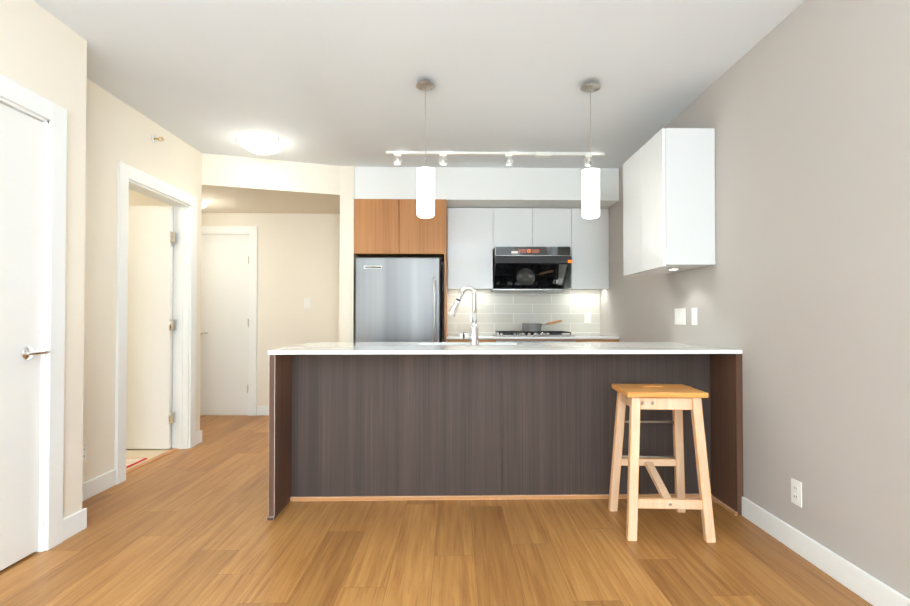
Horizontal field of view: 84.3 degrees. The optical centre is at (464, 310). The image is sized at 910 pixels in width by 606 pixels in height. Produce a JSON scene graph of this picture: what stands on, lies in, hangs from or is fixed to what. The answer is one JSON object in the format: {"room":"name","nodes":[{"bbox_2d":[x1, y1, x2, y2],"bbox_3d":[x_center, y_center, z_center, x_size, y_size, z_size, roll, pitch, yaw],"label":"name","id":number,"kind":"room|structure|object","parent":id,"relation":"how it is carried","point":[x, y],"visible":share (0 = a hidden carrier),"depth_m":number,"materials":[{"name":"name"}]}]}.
{"room":"kitchen","nodes":[
{"label":"kitchen","id":0,"kind":"room"},
{"bbox_2d":[0,0,86,518],"bbox_3d":[-2.086,-0.177,0.074,0.300,2.560,5.120,0,-1,-1],"label":"wall","id":1,"kind":"structure","parent":0,"point":[43,52],"depth_m":2.53,"materials":[{"name":"paint"}]},
{"bbox_2d":[0,103,50,570],"bbox_3d":[-1.981,0.110,1.983,0.100,2.013,0.780,0,-1,-1],"label":"closet door","id":2,"kind":"structure","parent":1,"relation":"in","point":[21,172],"depth_m":2.26,"materials":[{"name":"white wood"}]},
{"bbox_2d":[0,74,66,551],"bbox_3d":[-2.028,0.063,1.983,0.140,2.130,0.990,0,-1,-1],"label":"trim","id":3,"kind":"structure","parent":1,"relation":"attached to","point":[50,116],"depth_m":2.40,"materials":[{"name":"white wood"}]},
{"bbox_2d":[83,78,201,482],"bbox_3d":[-2.352,-0.143,2.589,0.120,2.560,3.720,0,-1,-1],"label":"wall","id":4,"kind":"structure","parent":0,"point":[117,129],"depth_m":3.25,"materials":[{"name":"paint"}]},
{"bbox_2d":[83,442,86,461],"bbox_3d":[-2.297,0.858,3.026,0.009,0.115,0.070,0,-1,-1],"label":"outlet","id":5,"kind":"object","parent":4,"relation":"attached to","point":[84,452],"visible":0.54,"depth_m":3.04,"materials":[{"name":"white plastic"}]},
{"bbox_2d":[82,469,115,500],"bbox_3d":[-2.293,1.089,2.970,0.015,0.105,0.683,0,-1,-1],"label":"baseboard","id":6,"kind":"structure","parent":4,"relation":"attached to","point":[98,484],"depth_m":3.14,"materials":[{"name":"white wood"}]},
{"bbox_2d":[126,206,177,448],"bbox_3d":[-2.835,0.137,4.168,0.836,2.018,0.102,0,-1,-1],"label":"bedroom door","id":7,"kind":"structure","parent":4,"relation":"in","point":[151,322],"depth_m":4.18,"materials":[{"name":"white paint"},{"name":"metal"}]},
{"bbox_2d":[115,161,197,484],"bbox_3d":[-2.380,0.083,3.830,0.160,2.140,1.010,0,-1,-1],"label":"door frame","id":8,"kind":"structure","parent":4,"relation":"attached to","point":[183,203],"depth_m":4.21,"materials":[{"name":"white wood"}]},
{"bbox_2d":[151,135,163,142],"bbox_3d":[-2.282,-1.278,3.746,0.070,0.060,0.060,0,-1,-1],"label":"sprinkler","id":9,"kind":"object","parent":4,"relation":"attached to","point":[154,139],"visible":1,"depth_m":3.74,"materials":[{"name":"white metal"}]},
{"bbox_2d":[196,430,201,444],"bbox_3d":[-2.861,1.109,4.427,1.085,0.105,0.018,0,-1,-1],"label":"baseboard","id":10,"kind":"structure","parent":4,"relation":"attached to","point":[198,434],"depth_m":4.39,"materials":[{"name":"white wood"}]},
{"bbox_2d":[129,189,173,445],"bbox_3d":[-2.927,-0.119,4.376,0.950,2.560,0.120,0,-1,-1],"label":"wall","id":11,"kind":"structure","parent":0,"point":[137,199],"depth_m":4.33,"materials":[{"name":"paint"}]},
{"bbox_2d":[200,213,339,415],"bbox_3d":[-2.387,-0.101,5.738,2.330,2.560,0.120,0,-1,-1],"label":"wall","id":12,"kind":"structure","parent":0,"point":[298,258],"depth_m":5.69,"materials":[{"name":"paint"}]},
{"bbox_2d":[200,235,248,414],"bbox_3d":[-2.734,0.154,5.634,0.604,2.024,0.064,0,-1,-1],"label":"hall door","id":13,"kind":"structure","parent":12,"relation":"in","point":[224,322],"depth_m":5.66,"materials":[{"name":"white paint"},{"name":"metal"}]},
{"bbox_2d":[201,226,257,415],"bbox_3d":[-2.735,0.113,5.658,0.790,2.130,0.020,0,-1,-1],"label":"door frame","id":14,"kind":"structure","parent":12,"relation":"attached to","point":[252,231],"depth_m":5.66,"materials":[{"name":"white wood"}]},
{"bbox_2d":[257,406,268,415],"bbox_3d":[-1.778,1.126,5.666,1.115,0.105,0.018,0,-1,-1],"label":"baseboard","id":15,"kind":"structure","parent":12,"relation":"attached to","point":[261,410],"depth_m":5.65,"materials":[{"name":"white wood"}]},
{"bbox_2d":[304,298,309,307],"bbox_3d":[-1.781,-0.089,5.686,0.070,0.115,0.011,0,-1,-1],"label":"light switch","id":16,"kind":"object","parent":12,"relation":"attached to","point":[306,302],"visible":1,"depth_m":5.68,"materials":[{"name":"white plastic"}]},
{"bbox_2d":[202,153,339,213],"bbox_3d":[-2.312,-1.250,5.080,2.210,0.280,1.230,0,-1,-1],"label":"ceiling","id":17,"kind":"structure","parent":0,"point":[233,184],"depth_m":4.75,"materials":[{"name":"paint"}]},
{"bbox_2d":[202,199,208,208],"bbox_3d":[-2.737,-1.060,5.061,0.300,0.100,0.315,0,-1,-1],"label":"light","id":18,"kind":"object","parent":17,"relation":"attached to","point":[205,204],"visible":0.1,"depth_m":5.05,"materials":[{"name":"white"}]},
{"bbox_2d":[339,166,357,341],"bbox_3d":[-1.145,-0.107,5.326,0.134,2.560,1.000,0,-1,-1],"label":"wall","id":19,"kind":"structure","parent":0,"point":[348,256],"depth_m":4.83,"materials":[{"name":"paint"}]},
{"bbox_2d":[33,0,804,167],"bbox_3d":[-1.871,-1.486,1.697,7.140,0.100,8.320,0,-1,-1],"label":"ceiling","id":20,"kind":"structure","parent":0,"point":[330,82],"depth_m":2.96,"materials":[{"name":"paint"}]},
{"bbox_2d":[235,135,285,154],"bbox_3d":[-1.676,-1.351,4.168,0.380,0.100,0.395,0,-1,-1],"label":"flush ceiling light","id":21,"kind":"object","parent":20,"relation":"attached to","point":[262,145],"visible":1,"depth_m":4.07,"materials":[{"name":"white glass"}]},
{"bbox_2d":[416,80,435,217],"bbox_3d":[-0.240,-0.995,3.097,0.124,0.842,0.124,0,-1,-1],"label":"pendant light","id":22,"kind":"object","parent":20,"relation":"hanging from","point":[425,192],"visible":1,"depth_m":3.05,"materials":[{"name":"white metal"}]},
{"bbox_2d":[386,151,604,165],"bbox_3d":[0.273,-1.339,4.444,1.930,0.118,0.066,0,-1,-1],"label":"track light","id":23,"kind":"object","parent":20,"relation":"attached to","point":[443,154],"visible":1,"depth_m":4.43,"materials":[{"name":"white metal"}]},
{"bbox_2d":[580,82,600,218],"bbox_3d":[0.780,-0.995,3.120,0.124,0.842,0.124,0,-1,-1],"label":"pendant light","id":24,"kind":"object","parent":20,"relation":"hanging from","point":[590,181],"visible":1,"depth_m":3.08,"materials":[{"name":"silver metal"}]},
{"bbox_2d":[0,415,872,605],"bbox_3d":[-1.871,1.153,1.662,7.140,0.063,8.320,0,-1,-1],"label":"floor","id":25,"kind":"structure","parent":0,"point":[192,526],"depth_m":2.35,"materials":[{"name":"brown wood"}]},
{"bbox_2d":[126,458,146,467],"bbox_3d":[-2.747,1.143,3.603,0.575,0.008,0.600,0,-1,-1],"label":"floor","id":26,"kind":"structure","parent":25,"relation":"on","point":[130,462],"depth_m":3.81,"materials":[{"name":"beige"}]},
{"bbox_2d":[126,448,177,473],"bbox_3d":[-2.409,1.150,3.815,0.050,0.006,0.798,0,-1,-1],"label":"threshold strip","id":27,"kind":"object","parent":25,"relation":"on","point":[149,461],"visible":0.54,"depth_m":3.85,"materials":[{"name":"brown wood"}]},
{"bbox_2d":[355,257,441,341],"bbox_3d":[-0.643,0.333,5.076,0.808,1.675,0.771,0,-1,-1],"label":"fridge","id":28,"kind":"object","parent":25,"relation":"on","point":[398,299],"visible":0.44,"depth_m":4.77,"materials":[{"name":"grey metal"}]},
{"bbox_2d":[444,199,446,341],"bbox_3d":[-0.194,0.049,5.175,0.019,2.244,0.657,0,-1,-1],"label":"end panel","id":29,"kind":"object","parent":25,"relation":"on","point":[445,269],"visible":0.54,"depth_m":4.86,"materials":[{"name":"brown wood"}]},
{"bbox_2d":[267,342,742,520],"bbox_3d":[0.230,0.696,3.228,2.628,0.898,0.934,0,-1,-1],"label":"kitchen island","id":30,"kind":"object","parent":25,"relation":"on","point":[362,421],"depth_m":3.06,"materials":[{"name":"brown wood"}]},
{"bbox_2d":[447,286,478,345],"bbox_3d":[-0.009,0.032,3.224,0.203,0.385,0.062,0,-1,-1],"label":"faucet","id":31,"kind":"object","parent":30,"relation":"on","point":[472,335],"visible":1,"depth_m":3.21,"materials":[{"name":"silver metal"}]},
{"bbox_2d":[519,342,694,345],"bbox_3d":[0.958,0.240,3.482,1.158,0.022,0.350,0,-1,-1],"label":"island countertop","id":32,"kind":"structure","parent":30,"relation":"on","point":[520,343],"depth_m":3.38,"materials":[{"name":"white stone"}]},
{"bbox_2d":[446,334,619,341],"bbox_3d":[0.657,0.714,5.185,1.683,0.915,0.640,0,-1,-1],"label":"countertop","id":33,"kind":"structure","parent":25,"relation":"on","point":[575,338],"depth_m":4.89,"materials":[{"name":"white stone"}]},
{"bbox_2d":[493,331,574,335],"bbox_3d":[0.696,0.236,5.212,0.780,0.040,0.500,0,-1,-1],"label":"cooktop","id":34,"kind":"object","parent":33,"relation":"in","point":[525,333],"visible":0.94,"depth_m":5.00,"materials":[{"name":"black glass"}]},
{"bbox_2d":[522,320,561,331],"bbox_3d":[0.797,0.154,5.231,0.407,0.123,0.204,0,-1,-1],"label":"saucepan","id":35,"kind":"object","parent":34,"relation":"on","point":[531,327],"visible":1,"depth_m":5.15,"materials":[{"name":"silver metal"}]},
{"bbox_2d":[497,341,574,341],"bbox_3d":[0.693,0.666,4.866,0.760,0.742,0.079,0,-1,-1],"label":"oven","id":36,"kind":"object","parent":33,"relation":"in","point":[535,341],"visible":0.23,"depth_m":4.88,"materials":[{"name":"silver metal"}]},
{"bbox_2d":[608,384,715,542],"bbox_3d":[1.027,0.779,2.681,0.427,0.731,0.414,0,-1,3],"label":"stool","id":37,"kind":"object","parent":25,"relation":"on","point":[677,399],"visible":1,"depth_m":2.54,"materials":[{"name":"brown wood"}]},
{"bbox_2d":[441,261,483,341],"bbox_3d":[0.204,-0.103,5.576,2.576,2.560,0.120,0,-1,-1],"label":"wall","id":38,"kind":"structure","parent":0,"point":[442,263],"depth_m":5.51,"materials":[{"name":"paint"}]},
{"bbox_2d":[354,199,443,260],"bbox_3d":[-0.639,-0.808,5.177,0.869,0.529,0.657,0,-1,-1],"label":"upper cabinet","id":39,"kind":"object","parent":38,"relation":"attached to","point":[391,228],"visible":0.88,"depth_m":4.85,"materials":[{"name":"brown wood"}]},
{"bbox_2d":[447,208,494,288],"bbox_3d":[0.053,-0.649,5.349,0.470,0.826,0.318,0,-1,-1],"label":"upper cabinet","id":40,"kind":"object","parent":38,"relation":"attached to","point":[475,236],"depth_m":5.19,"materials":[{"name":"white"}]},
{"bbox_2d":[495,208,534,245],"bbox_3d":[0.492,-0.849,5.361,0.409,0.426,0.318,0,-1,-1],"label":"upper cabinet","id":41,"kind":"object","parent":38,"relation":"attached to","point":[513,226],"depth_m":5.20,"materials":[{"name":"white"}]},
{"bbox_2d":[447,285,599,334],"bbox_3d":[0.651,-0.196,5.523,1.684,0.915,0.008,0,-1,-1],"label":"tile backsplash","id":42,"kind":"structure","parent":38,"relation":"attached to","point":[508,311],"depth_m":5.52,"materials":[{"name":"white tile"}]},
{"bbox_2d":[584,313,590,322],"bbox_3d":[1.350,0.078,5.526,0.070,0.115,0.009,0,-1,-1],"label":"outlet","id":43,"kind":"object","parent":42,"relation":"attached to","point":[587,317],"visible":1,"depth_m":5.52,"materials":[{"name":"white plastic"}]},
{"bbox_2d":[535,208,574,251],"bbox_3d":[0.901,-0.849,5.370,0.408,0.426,0.318,0,-1,-1],"label":"upper cabinet","id":44,"kind":"object","parent":38,"relation":"attached to","point":[553,226],"depth_m":5.21,"materials":[{"name":"white"}]},
{"bbox_2d":[491,246,571,291],"bbox_3d":[0.673,-0.424,5.232,0.762,0.426,0.573,0,-1,-1],"label":"range hood","id":45,"kind":"object","parent":44,"relation":"attached to","point":[530,268],"visible":0.94,"depth_m":5.07,"materials":[{"name":"black metal"}]},
{"bbox_2d":[565,208,608,288],"bbox_3d":[1.299,-0.649,5.377,0.389,0.826,0.318,0,-1,-1],"label":"upper cabinet","id":46,"kind":"object","parent":38,"relation":"attached to","point":[589,267],"depth_m":5.22,"materials":[{"name":"white"}]},
{"bbox_2d":[354,167,618,208],"bbox_3d":[0.213,-1.231,5.211,2.576,0.315,0.640,0,-1,-1],"label":"ceiling soffit","id":47,"kind":"structure","parent":0,"point":[470,187],"depth_m":4.89,"materials":[{"name":"white paint"}]},
{"bbox_2d":[600,0,909,598],"bbox_3d":[1.640,-0.156,1.632,0.120,2.560,8.070,0,-1,-1],"label":"wall","id":48,"kind":"structure","parent":0,"point":[798,293],"depth_m":2.24,"materials":[{"name":"paint"}]},
{"bbox_2d":[623,128,715,275],"bbox_3d":[1.373,-0.694,3.459,0.327,0.855,0.720,0,-1,-1],"label":"upper cabinet","id":49,"kind":"object","parent":48,"relation":"attached to","point":[668,200],"visible":1,"depth_m":3.10,"materials":[{"name":"white"}]},
{"bbox_2d":[675,308,685,324],"bbox_3d":[1.532,0.042,3.583,0.011,0.115,0.165,0,-1,-1],"label":"light switch","id":50,"kind":"object","parent":48,"relation":"attached to","point":[680,316],"visible":1,"depth_m":3.57,"materials":[{"name":"white plastic"}]},
{"bbox_2d":[691,308,696,324],"bbox_3d":[1.536,0.039,3.371,0.011,0.115,0.070,0,-1,-1],"label":"light switch","id":51,"kind":"object","parent":48,"relation":"attached to","point":[694,315],"visible":1,"depth_m":3.36,"materials":[{"name":"white plastic"}]},
{"bbox_2d":[791,478,801,506],"bbox_3d":[1.559,0.856,2.367,0.009,0.115,0.070,0,-1,-1],"label":"outlet","id":52,"kind":"object","parent":48,"relation":"attached to","point":[796,492],"visible":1,"depth_m":2.36,"materials":[{"name":"white plastic"}]},
{"bbox_2d":[742,497,909,605],"bbox_3d":[1.603,1.053,0.250,0.015,0.105,5.100,0,-1,-1],"label":"baseboard","id":53,"kind":"structure","parent":48,"relation":"attached to","point":[868,588],"depth_m":2.16,"materials":[{"name":"white wood"}]}
]}

